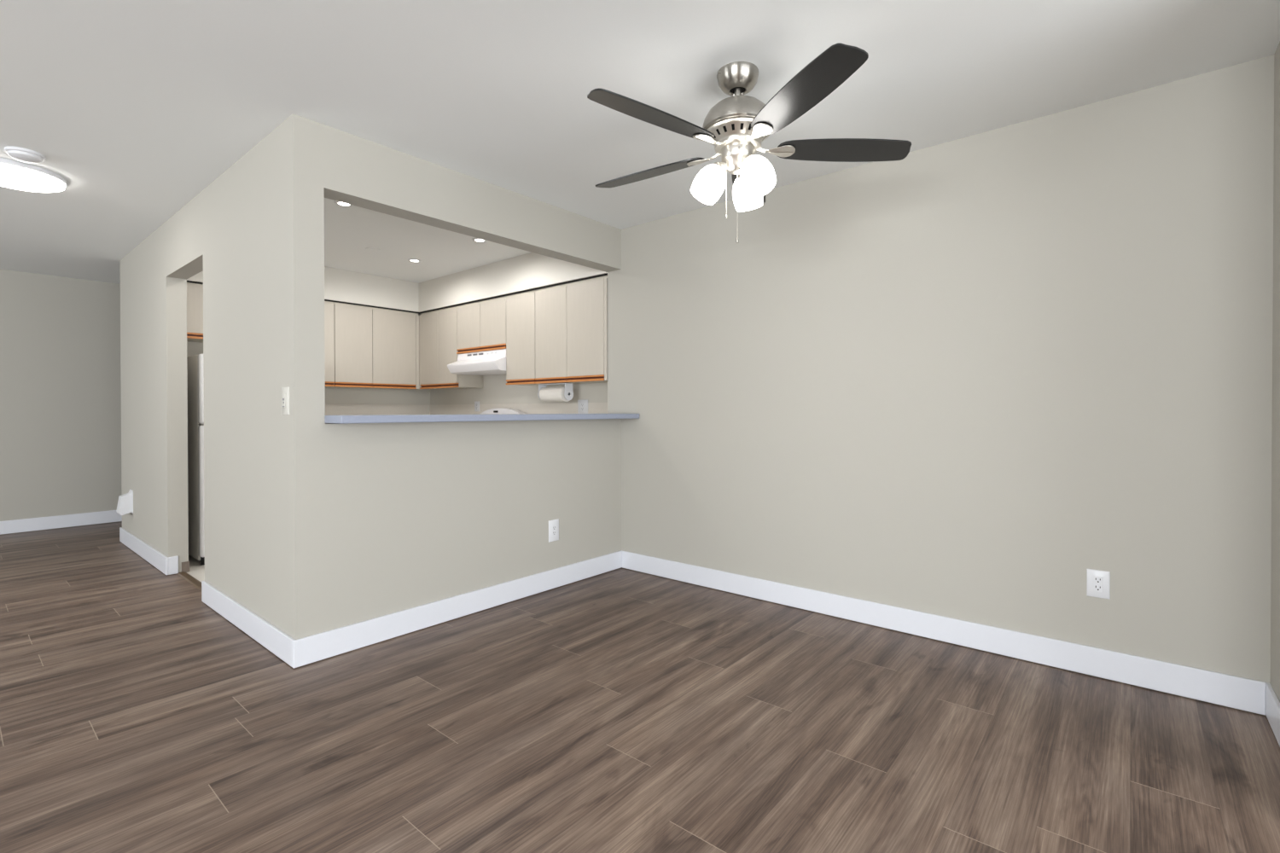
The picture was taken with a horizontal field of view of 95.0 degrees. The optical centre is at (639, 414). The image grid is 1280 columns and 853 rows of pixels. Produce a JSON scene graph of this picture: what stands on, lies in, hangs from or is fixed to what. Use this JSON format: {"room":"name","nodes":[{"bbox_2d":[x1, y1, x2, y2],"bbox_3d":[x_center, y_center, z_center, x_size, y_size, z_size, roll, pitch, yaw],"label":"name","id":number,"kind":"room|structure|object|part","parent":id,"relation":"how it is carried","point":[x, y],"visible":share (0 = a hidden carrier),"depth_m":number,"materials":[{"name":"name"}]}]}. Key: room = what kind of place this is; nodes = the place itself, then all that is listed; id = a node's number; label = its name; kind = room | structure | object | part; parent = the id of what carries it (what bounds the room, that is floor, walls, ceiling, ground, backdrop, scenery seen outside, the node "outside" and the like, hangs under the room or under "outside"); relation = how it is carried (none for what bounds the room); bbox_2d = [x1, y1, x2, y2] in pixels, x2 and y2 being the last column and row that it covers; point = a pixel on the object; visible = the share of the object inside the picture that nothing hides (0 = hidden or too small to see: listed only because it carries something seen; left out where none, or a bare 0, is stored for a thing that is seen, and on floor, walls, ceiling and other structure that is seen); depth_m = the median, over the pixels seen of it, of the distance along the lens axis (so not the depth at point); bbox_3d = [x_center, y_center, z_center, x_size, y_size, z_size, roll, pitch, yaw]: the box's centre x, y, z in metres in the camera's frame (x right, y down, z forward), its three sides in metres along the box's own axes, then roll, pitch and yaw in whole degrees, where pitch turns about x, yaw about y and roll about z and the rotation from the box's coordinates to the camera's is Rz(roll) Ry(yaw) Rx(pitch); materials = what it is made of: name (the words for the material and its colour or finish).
{"room":"empty dining room","nodes":[
{"label":"empty dining room","id":0,"kind":"room"},
{"bbox_2d":[0,268,121,535],"bbox_3d":[-6.363,-0.063,4.886,0.120,2.540,7.900,0,1,40],"label":"wall","id":1,"kind":"structure","parent":0,"point":[61,385],"depth_m":5.67,"materials":[{"name":"paint"}]},
{"bbox_2d":[0,510,122,535],"bbox_3d":[-6.362,1.044,4.789,0.013,0.121,7.740,0,1,40],"label":"baseboard","id":2,"kind":"structure","parent":1,"relation":"attached to","point":[77,520],"depth_m":5.66,"materials":[{"name":"white wood"}]},
{"bbox_2d":[186,554,204,581],"bbox_3d":[-1.937,1.155,4.678,3.225,0.098,2.540,0,1,40],"label":"floor","id":3,"kind":"structure","parent":0,"point":[196,570],"depth_m":4.21,"materials":[{"name":"beige tile"}]},
{"bbox_2d":[186,354,204,565],"bbox_3d":[-3.224,0.328,4.746,0.720,1.555,0.702,0,1,40],"label":"refrigerator","id":4,"kind":"object","parent":3,"relation":"on","point":[194,363],"visible":0.23,"depth_m":4.36,"materials":[{"name":"silver metal"}]},
{"bbox_3d":[-3.009,-0.191,4.561,0.067,0.515,0.702,0,1,40],"label":"freezer door","id":5,"kind":"part","parent":4,"relation":"part of","materials":[{"name":"white metal"}]},
{"bbox_2d":[479,408,525,414],"bbox_3d":[-1.489,0.511,5.276,0.744,1.138,0.691,0,1,40],"label":"range","id":6,"kind":"object","parent":3,"relation":"on","point":[491,411],"visible":0.09,"depth_m":5.45,"materials":[{"name":"white metal"}]},
{"bbox_2d":[119,123,284,632],"bbox_3d":[-3.025,-0.059,3.918,3.760,2.540,0.115,0,1,40],"label":"wall","id":7,"kind":"structure","parent":0,"point":[231,231],"depth_m":3.25,"materials":[{"name":"paint"}]},
{"bbox_2d":[116,489,133,515],"bbox_3d":[-4.208,0.717,4.785,0.115,0.197,0.088,0,1,40],"label":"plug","id":8,"kind":"object","parent":7,"relation":"attached to","point":[125,506],"visible":1,"depth_m":4.76,"materials":[{"name":"white plastic"}]},
{"bbox_3d":[-4.178,0.716,4.814,0.105,0.180,0.006,0,1,40],"label":"plate","id":9,"kind":"part","parent":8,"relation":"part of","materials":[{"name":"white plastic"}]},
{"bbox_2d":[119,527,178,575],"bbox_3d":[-3.100,1.035,5.500,1.643,0.121,2.455,0,1,40],"label":"baseboard","id":10,"kind":"structure","parent":7,"relation":"attached to","point":[168,566],"depth_m":4.33,"materials":[{"name":"white wood"}]},
{"bbox_2d":[181,560,189,572],"bbox_3d":[-3.236,1.072,4.156,0.107,0.075,0.045,0,1,40],"label":"trim","id":11,"kind":"structure","parent":7,"relation":"attached to","point":[185,566],"depth_m":4.12,"materials":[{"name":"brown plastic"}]},
{"bbox_2d":[176,571,201,591],"bbox_3d":[-2.878,1.107,3.823,0.881,0.008,0.055,0,1,40],"label":"threshold strip","id":12,"kind":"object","parent":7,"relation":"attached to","point":[185,576],"depth_m":3.92,"materials":[{"name":"brown wood"}]},
{"bbox_2d":[201,581,294,667],"bbox_3d":[-2.063,1.051,3.035,1.405,0.121,0.013,0,1,40],"label":"baseboard","id":13,"kind":"structure","parent":7,"relation":"attached to","point":[273,639],"depth_m":2.93,"materials":[{"name":"white wood"}]},
{"bbox_2d":[281,386,289,414],"bbox_3d":[-1.600,-0.062,2.638,0.082,0.125,0.012,0,1,40],"label":"light switch","id":14,"kind":"object","parent":7,"relation":"attached to","point":[285,391],"visible":1,"depth_m":2.63,"materials":[{"name":"beige plastic"}]},
{"bbox_2d":[186,341,430,405],"bbox_3d":[-3.100,-0.071,5.576,0.120,2.540,2.327,0,1,40],"label":"wall","id":15,"kind":"structure","parent":0,"point":[333,395],"depth_m":5.92,"materials":[{"name":"paint"}]},
{"bbox_2d":[186,282,203,342],"bbox_3d":[-3.403,-0.812,4.864,0.301,0.434,0.837,0,1,40],"label":"upper cabinet","id":16,"kind":"object","parent":15,"relation":"attached to","point":[194,291],"visible":0.02,"depth_m":4.57,"materials":[{"name":"laminate"}]},
{"bbox_3d":[-3.433,-0.615,4.614,0.024,0.043,0.408,0,1,40],"label":"finger pull","id":17,"kind":"part","parent":16,"relation":"part of","materials":[{"name":"brown wood"}]},
{"bbox_2d":[324,301,334,386],"bbox_3d":[-3.019,-0.645,5.322,0.301,0.776,0.352,0,1,40],"label":"upper cabinet","id":18,"kind":"object","parent":15,"relation":"attached to","point":[328,306],"visible":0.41,"depth_m":5.33,"materials":[{"name":"laminate"}]},
{"bbox_3d":[-2.912,-0.278,5.235,0.024,0.043,0.348,0,1,40],"label":"finger pull","id":19,"kind":"part","parent":18,"relation":"part of","materials":[{"name":"brown wood"}]},
{"bbox_2d":[325,302,418,389],"bbox_3d":[-2.638,-0.648,5.775,0.301,0.776,0.828,0,1,40],"label":"upper cabinet","id":20,"kind":"object","parent":15,"relation":"attached to","point":[378,348],"visible":0.99,"depth_m":5.66,"materials":[{"name":"laminate"}]},
{"bbox_3d":[-2.688,-0.657,5.505,0.018,0.711,0.345,0,1,40],"label":"door","id":21,"kind":"part","parent":20,"relation":"part of","materials":[{"name":"beige laminate"}]},
{"bbox_3d":[-2.686,-0.280,5.505,0.024,0.043,0.345,0,1,40],"label":"finger pull","id":22,"kind":"part","parent":20,"relation":"part of","materials":[{"name":"brown wood"}]},
{"bbox_3d":[-2.433,-0.659,5.809,0.018,0.711,0.441,0,1,40],"label":"door","id":23,"kind":"part","parent":20,"relation":"part of","materials":[{"name":"beige laminate"}]},
{"bbox_3d":[-2.430,-0.282,5.809,0.024,0.043,0.441,0,1,40],"label":"finger pull","id":24,"kind":"part","parent":20,"relation":"part of","materials":[{"name":"brown wood"}]},
{"bbox_2d":[325,404,429,415],"bbox_3d":[-2.801,0.022,5.833,0.008,0.250,1.532,0,1,40],"label":"trim","id":25,"kind":"structure","parent":15,"relation":"attached to","point":[330,410],"depth_m":5.96,"materials":[{"name":"paint"}]},
{"bbox_2d":[186,252,607,315],"bbox_3d":[-1.928,-1.188,4.583,2.944,0.295,2.327,0,1,40],"label":"soffit","id":26,"kind":"structure","parent":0,"point":[531,270],"depth_m":5.38,"materials":[{"name":"paint"}]},
{"bbox_2d":[186,273,607,314],"bbox_3d":[-1.906,-1.034,4.386,2.656,0.010,2.052,0,1,40],"label":"trim","id":27,"kind":"structure","parent":26,"relation":"attached to","point":[602,275],"depth_m":5.21,"materials":[{"name":"wood"}]},
{"bbox_2d":[281,113,621,639],"bbox_3d":[-0.879,-0.058,3.448,0.131,2.540,2.155,0,1,40],"label":"wall","id":28,"kind":"structure","parent":0,"point":[381,520],"depth_m":3.01,"materials":[{"name":"paint"}]},
{"bbox_2d":[292,550,622,668],"bbox_3d":[-0.827,1.047,3.404,0.013,0.121,2.168,0,1,40],"label":"baseboard","id":29,"kind":"structure","parent":28,"relation":"attached to","point":[310,649],"depth_m":3.10,"materials":[{"name":"white wood"}]},
{"bbox_2d":[324,413,639,424],"bbox_3d":[-0.791,0.015,3.456,0.356,0.035,2.028,0,1,40],"label":"countertop","id":30,"kind":"structure","parent":28,"relation":"attached to","point":[359,418],"depth_m":3.03,"materials":[{"name":"blue laminate"}]},
{"bbox_2d":[548,518,558,542],"bbox_3d":[-0.548,0.739,3.738,0.008,0.136,0.084,0,1,40],"label":"wall outlet","id":31,"kind":"object","parent":28,"relation":"attached to","point":[553,525],"visible":1,"depth_m":3.73,"materials":[{"name":"white plastic"}]},
{"bbox_2d":[552,524,556,536],"bbox_3d":[-0.546,0.739,3.736,0.002,0.068,0.034,0,1,40],"label":"receptacle","id":32,"kind":"object","parent":31,"relation":"attached to","point":[554,526],"depth_m":3.73,"materials":[{"name":"white plastic"}]},
{"bbox_2d":[430,374,607,405],"bbox_3d":[-1.407,-0.074,5.751,3.640,2.540,0.120,0,1,40],"label":"wall","id":33,"kind":"structure","parent":0,"point":[495,391],"depth_m":5.58,"materials":[{"name":"paint"}]},
{"bbox_2d":[418,305,483,389],"bbox_3d":[-1.905,-0.650,5.890,0.684,0.776,0.301,0,1,40],"label":"upper cabinet","id":34,"kind":"object","parent":33,"relation":"attached to","point":[438,329],"visible":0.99,"depth_m":5.76,"materials":[{"name":"laminate"}]},
{"bbox_3d":[-2.111,-0.660,5.886,0.319,0.711,0.018,0,1,40],"label":"door","id":35,"kind":"part","parent":34,"relation":"part of","materials":[{"name":"beige laminate"}]},
{"bbox_3d":[-2.112,-0.283,5.886,0.319,0.043,0.024,0,1,40],"label":"finger pull","id":36,"kind":"part","parent":34,"relation":"part of","materials":[{"name":"brown wood"}]},
{"bbox_3d":[-1.859,-0.659,5.674,0.331,0.711,0.018,0,1,40],"label":"door","id":37,"kind":"part","parent":34,"relation":"part of","materials":[{"name":"beige laminate"}]},
{"bbox_3d":[-1.860,-0.282,5.675,0.331,0.043,0.024,0,1,40],"label":"finger pull","id":38,"kind":"part","parent":34,"relation":"part of","materials":[{"name":"brown wood"}]},
{"bbox_2d":[474,401,479,411],"bbox_3d":[-1.625,-0.082,5.840,0.085,0.100,0.008,0,1,40],"label":"wall outlet","id":39,"kind":"object","parent":33,"relation":"attached to","point":[476,404],"visible":1,"depth_m":5.83,"materials":[{"name":"white plastic"}]},
{"bbox_2d":[456,296,507,354],"bbox_3d":[-1.355,-0.806,5.427,0.748,0.459,0.301,0,1,40],"label":"upper cabinet","id":40,"kind":"object","parent":33,"relation":"attached to","point":[481,325],"visible":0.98,"depth_m":5.30,"materials":[{"name":"laminate"}]},
{"bbox_3d":[-1.586,-0.816,5.444,0.369,0.394,0.018,0,1,40],"label":"door","id":41,"kind":"part","parent":40,"relation":"part of","materials":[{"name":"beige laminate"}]},
{"bbox_3d":[-1.588,-0.598,5.443,0.369,0.043,0.024,0,1,40],"label":"finger pull","id":42,"kind":"part","parent":40,"relation":"part of","materials":[{"name":"brown wood"}]},
{"bbox_2d":[447,349,506,375],"bbox_3d":[-1.390,-0.479,5.388,0.742,0.191,0.401,0,1,40],"label":"range hood","id":43,"kind":"object","parent":40,"relation":"attached to","point":[487,363],"visible":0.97,"depth_m":5.26,"materials":[{"name":"white metal"}]},
{"bbox_3d":[-1.301,-0.597,5.203,0.371,0.043,0.024,0,1,40],"label":"finger pull","id":44,"kind":"part","parent":40,"relation":"part of","materials":[{"name":"brown wood"}]},
{"bbox_3d":[-1.300,-0.815,5.204,0.371,0.394,0.018,0,1,40],"label":"door","id":45,"kind":"part","parent":40,"relation":"part of","materials":[{"name":"beige laminate"}]},
{"bbox_2d":[429,402,607,414],"bbox_3d":[-1.178,0.023,5.476,2.936,0.250,0.008,0,1,40],"label":"trim","id":46,"kind":"structure","parent":33,"relation":"attached to","point":[569,408],"depth_m":5.35,"materials":[{"name":"paint"}]},
{"bbox_2d":[506,290,538,385],"bbox_3d":[-0.920,-0.645,5.063,0.384,0.776,0.301,0,1,40],"label":"upper cabinet","id":47,"kind":"object","parent":33,"relation":"attached to","point":[520,307],"visible":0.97,"depth_m":4.95,"materials":[{"name":"laminate"}]},
{"bbox_3d":[-1.009,-0.278,4.960,0.380,0.043,0.024,0,1,40],"label":"finger pull","id":48,"kind":"part","parent":47,"relation":"part of","materials":[{"name":"brown wood"}]},
{"bbox_2d":[535,275,607,383],"bbox_3d":[-0.463,-0.643,4.679,0.807,0.776,0.301,0,1,40],"label":"upper cabinet","id":49,"kind":"object","parent":33,"relation":"attached to","point":[571,319],"visible":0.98,"depth_m":4.55,"materials":[{"name":"laminate"}]},
{"bbox_3d":[-0.714,-0.654,4.713,0.375,0.711,0.018,0,1,40],"label":"door","id":50,"kind":"part","parent":49,"relation":"part of","materials":[{"name":"beige laminate"}]},
{"bbox_3d":[-0.715,-0.277,4.713,0.375,0.043,0.024,0,1,40],"label":"finger pull","id":51,"kind":"part","parent":49,"relation":"part of","materials":[{"name":"brown wood"}]},
{"bbox_2d":[537,383,573,400],"bbox_3d":[-0.699,-0.186,4.843,0.330,0.140,0.100,0,1,40],"label":"paper towel holder","id":52,"kind":"object","parent":49,"relation":"attached to","point":[568,393],"visible":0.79,"depth_m":4.75,"materials":[{"name":"white plastic"}]},
{"bbox_3d":[-0.823,-0.183,4.947,0.006,0.132,0.100,0,1,40],"label":"bracket arm","id":53,"kind":"part","parent":52,"relation":"part of","materials":[{"name":"white plastic"}]},
{"bbox_2d":[539,386,570,401],"bbox_3d":[-0.699,-0.168,4.843,0.272,0.124,0.124,0,1,40],"label":"paper towel roll","id":54,"kind":"object","parent":52,"relation":"hanging from","point":[546,394],"visible":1,"depth_m":4.79,"materials":[{"name":"white paper"}]},
{"bbox_3d":[-0.699,-0.252,4.842,0.330,0.008,0.090,0,1,40],"label":"mounting plate","id":55,"kind":"part","parent":52,"relation":"part of","materials":[{"name":"white plastic"}]},
{"bbox_3d":[-0.575,-0.181,4.738,0.006,0.132,0.100,0,1,40],"label":"bracket arm","id":56,"kind":"part","parent":52,"relation":"part of","materials":[{"name":"white plastic"}]},
{"bbox_3d":[-0.415,-0.652,4.462,0.398,0.711,0.018,0,1,40],"label":"door","id":57,"kind":"part","parent":49,"relation":"part of","materials":[{"name":"beige laminate"}]},
{"bbox_3d":[-0.416,-0.275,4.462,0.398,0.043,0.024,0,1,40],"label":"finger pull","id":58,"kind":"part","parent":49,"relation":"part of","materials":[{"name":"brown wood"}]},
{"bbox_2d":[577,399,587,413],"bbox_3d":[-0.476,-0.064,4.875,0.118,0.122,0.008,0,1,40],"label":"wall outlet","id":59,"kind":"object","parent":33,"relation":"attached to","point":[582,404],"visible":0.98,"depth_m":4.87,"materials":[{"name":"white plastic"}]},
{"bbox_2d":[0,521,1279,852],"bbox_3d":[-2.073,1.130,1.001,11.455,0.001,7.453,0,1,40],"label":"floor","id":60,"kind":"structure","parent":0,"point":[620,710],"depth_m":2.03,"materials":[{"name":"brown wood"}]},
{"bbox_2d":[0,0,1279,284],"bbox_3d":[-1.971,-1.368,1.109,11.695,0.126,8.020,0,1,40],"label":"ceiling","id":61,"kind":"structure","parent":0,"point":[140,106],"depth_m":2.34,"materials":[{"name":"paint"}]},
{"bbox_2d":[4,146,45,163],"bbox_3d":[-3.105,-1.304,2.960,0.144,0.038,0.144,0,1,40],"label":"smoke detector","id":62,"kind":"object","parent":61,"relation":"attached to","point":[21,154],"visible":1,"depth_m":2.93,"materials":[{"name":"white plastic"}]},
{"bbox_2d":[0,157,67,192],"bbox_3d":[-3.401,-1.291,3.188,0.410,0.066,0.410,0,1,40],"label":"flush ceiling light","id":63,"kind":"object","parent":61,"relation":"attached to","point":[16,175],"visible":1,"depth_m":3.16,"materials":[{"name":"white glass"}]},
{"bbox_2d":[333,200,353,206],"bbox_3d":[-1.859,-1.326,3.679,0.112,0.006,0.112,0,1,40],"label":"recessed light","id":64,"kind":"object","parent":61,"relation":"in","point":[339,203],"visible":0.65,"depth_m":3.69,"materials":[{"name":"white plastic"}]},
{"bbox_2d":[407,258,421,261],"bbox_3d":[-1.951,-1.335,5.076,0.112,0.006,0.112,0,1,40],"label":"recessed light","id":65,"kind":"object","parent":61,"relation":"in","point":[409,259],"visible":1,"depth_m":5.07,"materials":[{"name":"white plastic"}]},
{"bbox_2d":[471,238,486,242],"bbox_3d":[-1.223,-1.332,4.470,0.112,0.006,0.112,0,1,40],"label":"recessed light","id":66,"kind":"object","parent":61,"relation":"in","point":[478,240],"visible":0.9,"depth_m":4.47,"materials":[{"name":"white plastic"}]},
{"bbox_2d":[587,43,911,243],"bbox_3d":[0.338,-0.991,2.277,1.272,0.662,1.289,0,1,40],"label":"ceiling fan","id":67,"kind":"object","parent":61,"relation":"hanging from","point":[737,125],"visible":1,"depth_m":2.19,"materials":[{"name":"silver metal"}]},
{"bbox_3d":[0.039,-1.030,2.505,0.526,0.006,0.133,0,13,35],"label":"blade","id":68,"kind":"part","parent":67,"relation":"part of","materials":[{"name":"black wood"}]},
{"bbox_3d":[0.051,-1.026,2.019,0.526,0.006,0.133,0,13,-37],"label":"blade","id":69,"kind":"part","parent":67,"relation":"part of","materials":[{"name":"black wood"}]},
{"bbox_3d":[0.265,-0.891,2.268,0.140,0.148,0.120,0,0,-2],"label":"lamp shade","id":70,"kind":"part","parent":67,"relation":"part of","materials":[{"name":"white glass"}]},
{"bbox_3d":[0.436,-0.891,2.370,0.120,0.148,0.140,0,0,30],"label":"lamp shade","id":71,"kind":"part","parent":67,"relation":"part of","materials":[{"name":"white glass"}]},
{"bbox_3d":[0.496,-1.031,2.666,0.133,0.006,0.526,-13,-3,16],"label":"blade","id":72,"kind":"part","parent":67,"relation":"part of","materials":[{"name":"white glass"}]},
{"bbox_3d":[0.438,-0.890,2.174,0.120,0.148,0.140,0,0,-31],"label":"lamp shade","id":73,"kind":"part","parent":67,"relation":"part of","materials":[{"name":"white glass"}]},
{"bbox_3d":[0.432,-0.905,2.182,0.058,0.092,0.074,0,0,-31],"label":"bulb","id":74,"kind":"part","parent":67,"relation":"part of","materials":[{"name":"white glass"}]},
{"bbox_3d":[0.516,-1.026,1.881,0.133,0.006,0.526,13,-4,-19],"label":"blade","id":75,"kind":"part","parent":67,"relation":"part of","materials":[{"name":"black wood"}]},
{"bbox_3d":[0.792,-1.029,2.281,0.526,0.006,0.133,0,-12,-1],"label":"blade","id":76,"kind":"part","parent":67,"relation":"part of","materials":[{"name":"black wood"}]},
{"bbox_2d":[607,54,1274,715],"bbox_3d":[1.224,-0.060,3.355,3.471,2.540,0.407,0,1,40],"label":"wall","id":77,"kind":"structure","parent":0,"point":[968,378],"depth_m":2.73,"materials":[{"name":"paint"}]},
{"bbox_2d":[622,551,1265,715],"bbox_3d":[1.094,1.047,3.198,3.194,0.121,0.013,0,1,40],"label":"baseboard","id":78,"kind":"structure","parent":77,"relation":"attached to","point":[1239,693],"depth_m":2.73,"materials":[{"name":"white wood"}]},
{"bbox_2d":[1086,569,1110,599],"bbox_3d":[1.943,0.718,2.486,0.077,0.116,0.008,0,1,40],"label":"wall outlet","id":79,"kind":"object","parent":77,"relation":"attached to","point":[1098,582],"visible":1,"depth_m":2.48,"materials":[{"name":"white plastic"}]},
{"bbox_2d":[1093,576,1103,593],"bbox_3d":[1.941,0.718,2.484,0.034,0.068,0.002,0,1,40],"label":"receptacle","id":80,"kind":"object","parent":79,"relation":"attached to","point":[1097,580],"depth_m":2.48,"materials":[{"name":"white plastic"}]},
{"bbox_2d":[1270,41,1279,702],"bbox_3d":[2.118,-0.050,1.814,0.120,2.540,0.803,0,1,40],"label":"wall","id":81,"kind":"structure","parent":0,"point":[1275,578],"depth_m":2.10,"materials":[{"name":"paint"}]},
{"bbox_2d":[1265,682,1279,746],"bbox_3d":[2.068,1.055,1.865,0.013,0.121,0.803,0,1,40],"label":"baseboard","id":82,"kind":"structure","parent":81,"relation":"attached to","point":[1272,704],"depth_m":2.06,"materials":[{"name":"white wood"}]}
]}

